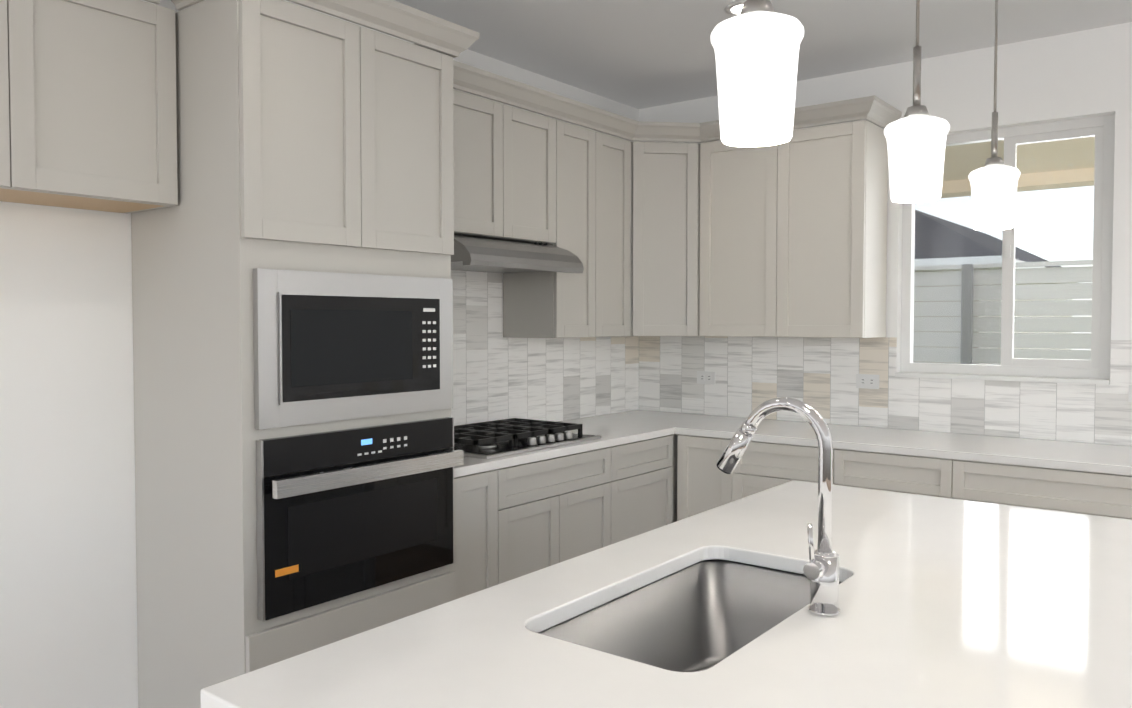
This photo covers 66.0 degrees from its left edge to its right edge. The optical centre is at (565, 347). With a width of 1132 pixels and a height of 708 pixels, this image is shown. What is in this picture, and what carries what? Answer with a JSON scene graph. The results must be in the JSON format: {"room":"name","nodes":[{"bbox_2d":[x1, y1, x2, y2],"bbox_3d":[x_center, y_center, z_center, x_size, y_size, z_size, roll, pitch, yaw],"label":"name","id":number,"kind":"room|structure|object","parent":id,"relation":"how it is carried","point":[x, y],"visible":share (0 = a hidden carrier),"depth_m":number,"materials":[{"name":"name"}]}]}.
{"room":"kitchen","nodes":[
{"label":"kitchen","id":0,"kind":"room"},
{"bbox_2d":[0,0,638,707],"bbox_3d":[-1.876,0.015,2.413,0.150,2.720,7.650,1,2,38],"label":"wall","id":1,"kind":"structure","parent":0,"point":[68,606],"depth_m":2.72,"materials":[{"name":"white paint"}]},
{"bbox_2d":[0,0,177,213],"bbox_3d":[-1.862,-0.707,2.020,0.323,0.588,1.819,1,2,38],"label":"upper cabinet","id":2,"kind":"object","parent":1,"relation":"attached to","point":[88,114],"visible":1,"depth_m":2.46,"materials":[{"name":"grey paint"}]},
{"bbox_2d":[453,89,555,243],"bbox_3d":[-0.479,-0.545,3.787,0.348,1.018,0.968,1,2,38],"label":"upper cabinet","id":3,"kind":"object","parent":1,"relation":"attached to","point":[504,172],"visible":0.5,"depth_m":3.77,"materials":[{"name":"grey paint"}]},
{"bbox_2d":[451,235,583,272],"bbox_3d":[-0.339,-0.407,3.829,0.497,0.143,0.735,1,2,38],"label":"range hood","id":4,"kind":"object","parent":3,"relation":"attached to","point":[476,254],"visible":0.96,"depth_m":3.67,"materials":[{"name":"silver metal"}]},
{"bbox_2d":[451,270,638,425],"bbox_3d":[-0.237,-0.048,4.390,0.010,0.895,2.190,1,2,38],"label":"tile backsplash","id":5,"kind":"structure","parent":1,"relation":"attached to","point":[497,375],"depth_m":4.41,"materials":[{"name":"tile"}]},
{"bbox_2d":[503,120,630,337],"bbox_3d":[0.015,-0.564,4.413,0.336,1.018,0.624,1,2,38],"label":"upper cabinet","id":6,"kind":"object","parent":1,"relation":"attached to","point":[593,201],"visible":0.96,"depth_m":4.26,"materials":[{"name":"grey paint"}]},
{"bbox_2d":[630,141,699,335],"bbox_3d":[0.492,-0.576,4.816,0.596,1.018,0.596,1,2,38],"label":"upper cabinet","id":7,"kind":"object","parent":1,"relation":"attached to","point":[665,249],"visible":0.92,"depth_m":4.58,"materials":[{"name":"grey paint"}]},
{"bbox_2d":[394,0,1131,108],"bbox_3d":[1.087,-1.315,0.073,7.650,0.080,7.650,1,2,38],"label":"ceiling","id":8,"kind":"structure","parent":0,"point":[639,54],"depth_m":3.84,"materials":[{"name":"white paint"}]},
{"bbox_2d":[725,0,746,15],"bbox_3d":[0.729,-1.375,3.534,0.170,0.007,0.170,1,2,38],"label":"recessed light","id":9,"kind":"object","parent":8,"relation":"in","point":[735,7],"visible":0.48,"depth_m":3.53,"materials":[{"name":"white paint"}]},
{"bbox_2d":[711,0,803,146],"bbox_3d":[0.263,-0.797,1.188,0.126,1.021,0.126,1,2,38],"label":"pendant light","id":10,"kind":"object","parent":8,"relation":"hanging from","point":[755,44],"visible":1,"depth_m":1.16,"materials":[{"name":"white glass"}]},
{"bbox_2d":[884,0,949,202],"bbox_3d":[0.718,-0.814,1.774,0.126,1.021,0.126,1,2,38],"label":"pendant light","id":11,"kind":"object","parent":8,"relation":"hanging from","point":[916,136],"visible":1,"depth_m":1.75,"materials":[{"name":"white glass"}]},
{"bbox_2d":[968,0,1019,229],"bbox_3d":[1.150,-0.831,2.331,0.126,1.021,0.126,1,2,38],"label":"pendant light","id":12,"kind":"object","parent":8,"relation":"hanging from","point":[994,181],"visible":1,"depth_m":2.31,"materials":[{"name":"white glass"}]},
{"bbox_2d":[639,22,1131,443],"bbox_3d":[3.445,-0.003,3.030,7.500,2.720,0.150,1,2,38],"label":"wall","id":13,"kind":"structure","parent":0,"point":[1078,75],"depth_m":3.98,"materials":[{"name":"white paint"}]},
{"bbox_2d":[699,120,887,337],"bbox_3d":[1.151,-0.566,4.469,0.869,1.018,0.336,1,2,38],"label":"upper cabinet","id":14,"kind":"object","parent":13,"relation":"attached to","point":[793,236],"visible":0.88,"depth_m":4.29,"materials":[{"name":"white paint"}]},
{"bbox_2d":[639,336,1131,445],"bbox_3d":[1.973,0.183,4.074,3.898,0.453,0.010,1,2,38],"label":"tile backsplash","id":15,"kind":"structure","parent":13,"relation":"attached to","point":[820,373],"depth_m":4.43,"materials":[{"name":"tile"}]},
{"bbox_2d":[697,371,714,383],"bbox_3d":[0.798,0.170,4.974,0.115,0.072,0.008,1,2,38],"label":"electrical outlet","id":16,"kind":"object","parent":15,"relation":"attached to","point":[705,377],"visible":1,"depth_m":4.97,"materials":[{"name":"white plastic"}]},
{"bbox_2d":[856,374,878,388],"bbox_3d":[1.525,0.170,4.410,0.115,0.072,0.008,1,2,38],"label":"electrical outlet","id":17,"kind":"object","parent":15,"relation":"attached to","point":[868,381],"visible":1,"depth_m":4.41,"materials":[{"name":"white plastic"}]},
{"bbox_2d":[895,114,1114,384],"bbox_3d":[2.027,-0.438,4.074,0.903,1.175,0.150,1,2,38],"label":"sliding window","id":18,"kind":"structure","parent":13,"relation":"in","point":[1101,129],"depth_m":4.06,"materials":[{"name":"white plastic"}]},
{"bbox_3d":[1.087,1.474,0.157,7.650,0.060,7.650,1,2,38],"label":"floor","id":19,"kind":"structure","parent":0,"visible":0},
{"bbox_2d":[131,0,454,707],"bbox_3d":[-0.911,0.164,3.002,0.653,2.388,0.834,1,2,38],"label":"tall cabinet","id":20,"kind":"object","parent":19,"relation":"on","point":[310,140],"visible":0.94,"depth_m":2.66,"materials":[{"name":"grey paint"}]},
{"bbox_2d":[253,268,452,428],"bbox_3d":[-0.647,-0.005,2.808,0.032,0.462,0.779,1,2,38],"label":"microwave","id":21,"kind":"object","parent":20,"relation":"in","point":[330,346],"visible":1,"depth_m":2.74,"materials":[{"name":"silver metal"}]},
{"bbox_2d":[256,417,463,620],"bbox_3d":[-0.625,0.520,2.809,0.085,0.523,0.776,1,2,38],"label":"wall oven","id":22,"kind":"object","parent":20,"relation":"in","point":[343,513],"visible":1,"depth_m":2.75,"materials":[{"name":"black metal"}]},
{"bbox_2d":[145,0,901,141],"bbox_3d":[-0.322,-1.067,2.736,1.220,0.086,4.856,1,2,38],"label":"crown molding","id":23,"kind":"structure","parent":20,"relation":"attached to","point":[418,27],"depth_m":3.79,"materials":[{"name":"grey paint"}]},
{"bbox_2d":[452,466,511,598],"bbox_3d":[-0.569,0.903,3.486,0.628,0.880,0.311,1,2,38],"label":"base cabinet","id":24,"kind":"object","parent":19,"relation":"on","point":[482,500],"depth_m":3.31,"materials":[{"name":"grey paint"}]},
{"bbox_2d":[512,444,623,578],"bbox_3d":[-0.276,0.892,3.864,0.628,0.880,0.874,1,2,38],"label":"base cabinet","id":25,"kind":"object","parent":19,"relation":"on","point":[513,522],"depth_m":3.70,"materials":[{"name":"grey paint"}]},
{"bbox_2d":[624,434,675,539],"bbox_3d":[0.108,0.877,4.358,0.628,0.880,0.605,1,2,38],"label":"base cabinet","id":26,"kind":"object","parent":19,"relation":"on","point":[649,464],"depth_m":4.24,"materials":[{"name":"grey paint"}]},
{"bbox_2d":[676,434,678,520],"bbox_3d":[0.466,0.863,4.819,0.628,0.880,0.675,1,2,38],"label":"base cabinet","id":27,"kind":"object","parent":19,"relation":"on","point":[676,434],"depth_m":4.46,"materials":[{"name":"grey paint"}]},
{"bbox_2d":[454,418,677,477],"bbox_3d":[-0.183,0.431,3.964,0.636,0.034,1.560,1,2,38],"label":"countertop","id":28,"kind":"structure","parent":27,"relation":"on","point":[616,429],"depth_m":3.97,"materials":[{"name":"white stone"}]},
{"bbox_2d":[454,418,600,458],"bbox_3d":[-0.278,0.386,3.831,0.520,0.062,0.760,1,2,38],"label":"gas cooktop","id":29,"kind":"object","parent":28,"relation":"in","point":[494,439],"visible":0.83,"depth_m":3.73,"materials":[{"name":"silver metal"}]},
{"bbox_2d":[677,434,716,520],"bbox_3d":[0.895,0.872,4.541,0.362,0.880,0.628,1,2,38],"label":"base cabinet","id":30,"kind":"object","parent":19,"relation":"on","point":[704,483],"depth_m":4.34,"materials":[{"name":"white paint"}]},
{"bbox_2d":[717,438,816,506],"bbox_3d":[1.191,0.879,4.312,0.613,0.880,0.628,1,2,38],"label":"base cabinet","id":31,"kind":"object","parent":19,"relation":"on","point":[763,466],"depth_m":4.11,"materials":[{"name":"white paint"}]},
{"bbox_2d":[585,410,1131,475],"bbox_3d":[1.782,0.435,3.834,3.898,0.034,0.636,1,2,38],"label":"countertop","id":32,"kind":"structure","parent":31,"relation":"on","point":[1065,455],"depth_m":3.86,"materials":[{"name":"white stone"}]},
{"bbox_2d":[817,447,932,495],"bbox_3d":[1.586,0.888,4.005,0.613,0.880,0.628,1,2,38],"label":"base cabinet","id":33,"kind":"object","parent":19,"relation":"on","point":[909,474],"depth_m":3.77,"materials":[{"name":"white paint"}]},
{"bbox_2d":[933,458,1131,519],"bbox_3d":[2.139,0.901,3.576,1.013,0.880,0.628,1,2,38],"label":"base cabinet","id":34,"kind":"object","parent":19,"relation":"on","point":[1081,492],"depth_m":3.41,"materials":[{"name":"white paint"}]},
{"bbox_3d":[0.478,0.953,1.839,0.858,0.880,2.111,1,2,38],"label":"cabinet","id":35,"kind":"object","parent":19,"relation":"on","visible":0},
{"bbox_2d":[200,480,1131,707],"bbox_3d":[0.570,0.498,1.751,1.145,0.034,2.120,1,2,38],"label":"countertop","id":36,"kind":"structure","parent":35,"relation":"on","point":[950,603],"depth_m":1.50,"materials":[{"name":"white stone"}]},
{"bbox_2d":[539,560,841,671],"bbox_3d":[0.270,0.635,1.706,0.410,0.232,0.765,1,2,38],"label":"sink","id":37,"kind":"object","parent":36,"relation":"in","point":[703,615],"visible":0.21,"depth_m":1.99,"materials":[{"name":"silver metal"}]},
{"bbox_2d":[717,397,839,615],"bbox_3d":[0.387,0.288,1.641,0.249,0.389,0.095,1,2,38],"label":"faucet","id":38,"kind":"object","parent":36,"relation":"on","point":[821,570],"visible":1,"depth_m":1.59,"materials":[{"name":"silver metal"}]},
{"label":"outside","id":39,"kind":"structure","parent":0,"visible":0},
{"bbox_2d":[941,136,1094,197],"bbox_3d":[3.959,-1.334,4.877,8.000,0.230,3.440,1,2,38],"label":"ceiling","id":40,"kind":"structure","parent":39,"point":[1063,147],"depth_m":6.51,"materials":[{"name":"beige"}]},
{"bbox_3d":[15.119,0.916,19.329,26.000,0.060,39.840,1,2,38],"label":"ground","id":41,"kind":"structure","parent":39,"visible":0},
{"bbox_2d":[913,210,1091,363],"bbox_3d":[10.399,-1.309,23.458,5.000,4.100,13.000,1,2,38],"label":"neighbouring house","id":42,"kind":"structure","parent":41,"relation":"on","point":[981,250],"depth_m":18.18,"materials":[{"name":"beige paint"}]},
{"bbox_2d":[913,260,1092,364],"bbox_3d":[5.437,0.253,6.829,22.000,1.980,0.100,1,2,38],"label":"fence","id":43,"kind":"object","parent":41,"relation":"on","point":[1043,290],"depth_m":7.88,"materials":[{"name":"white paint"}]}
]}

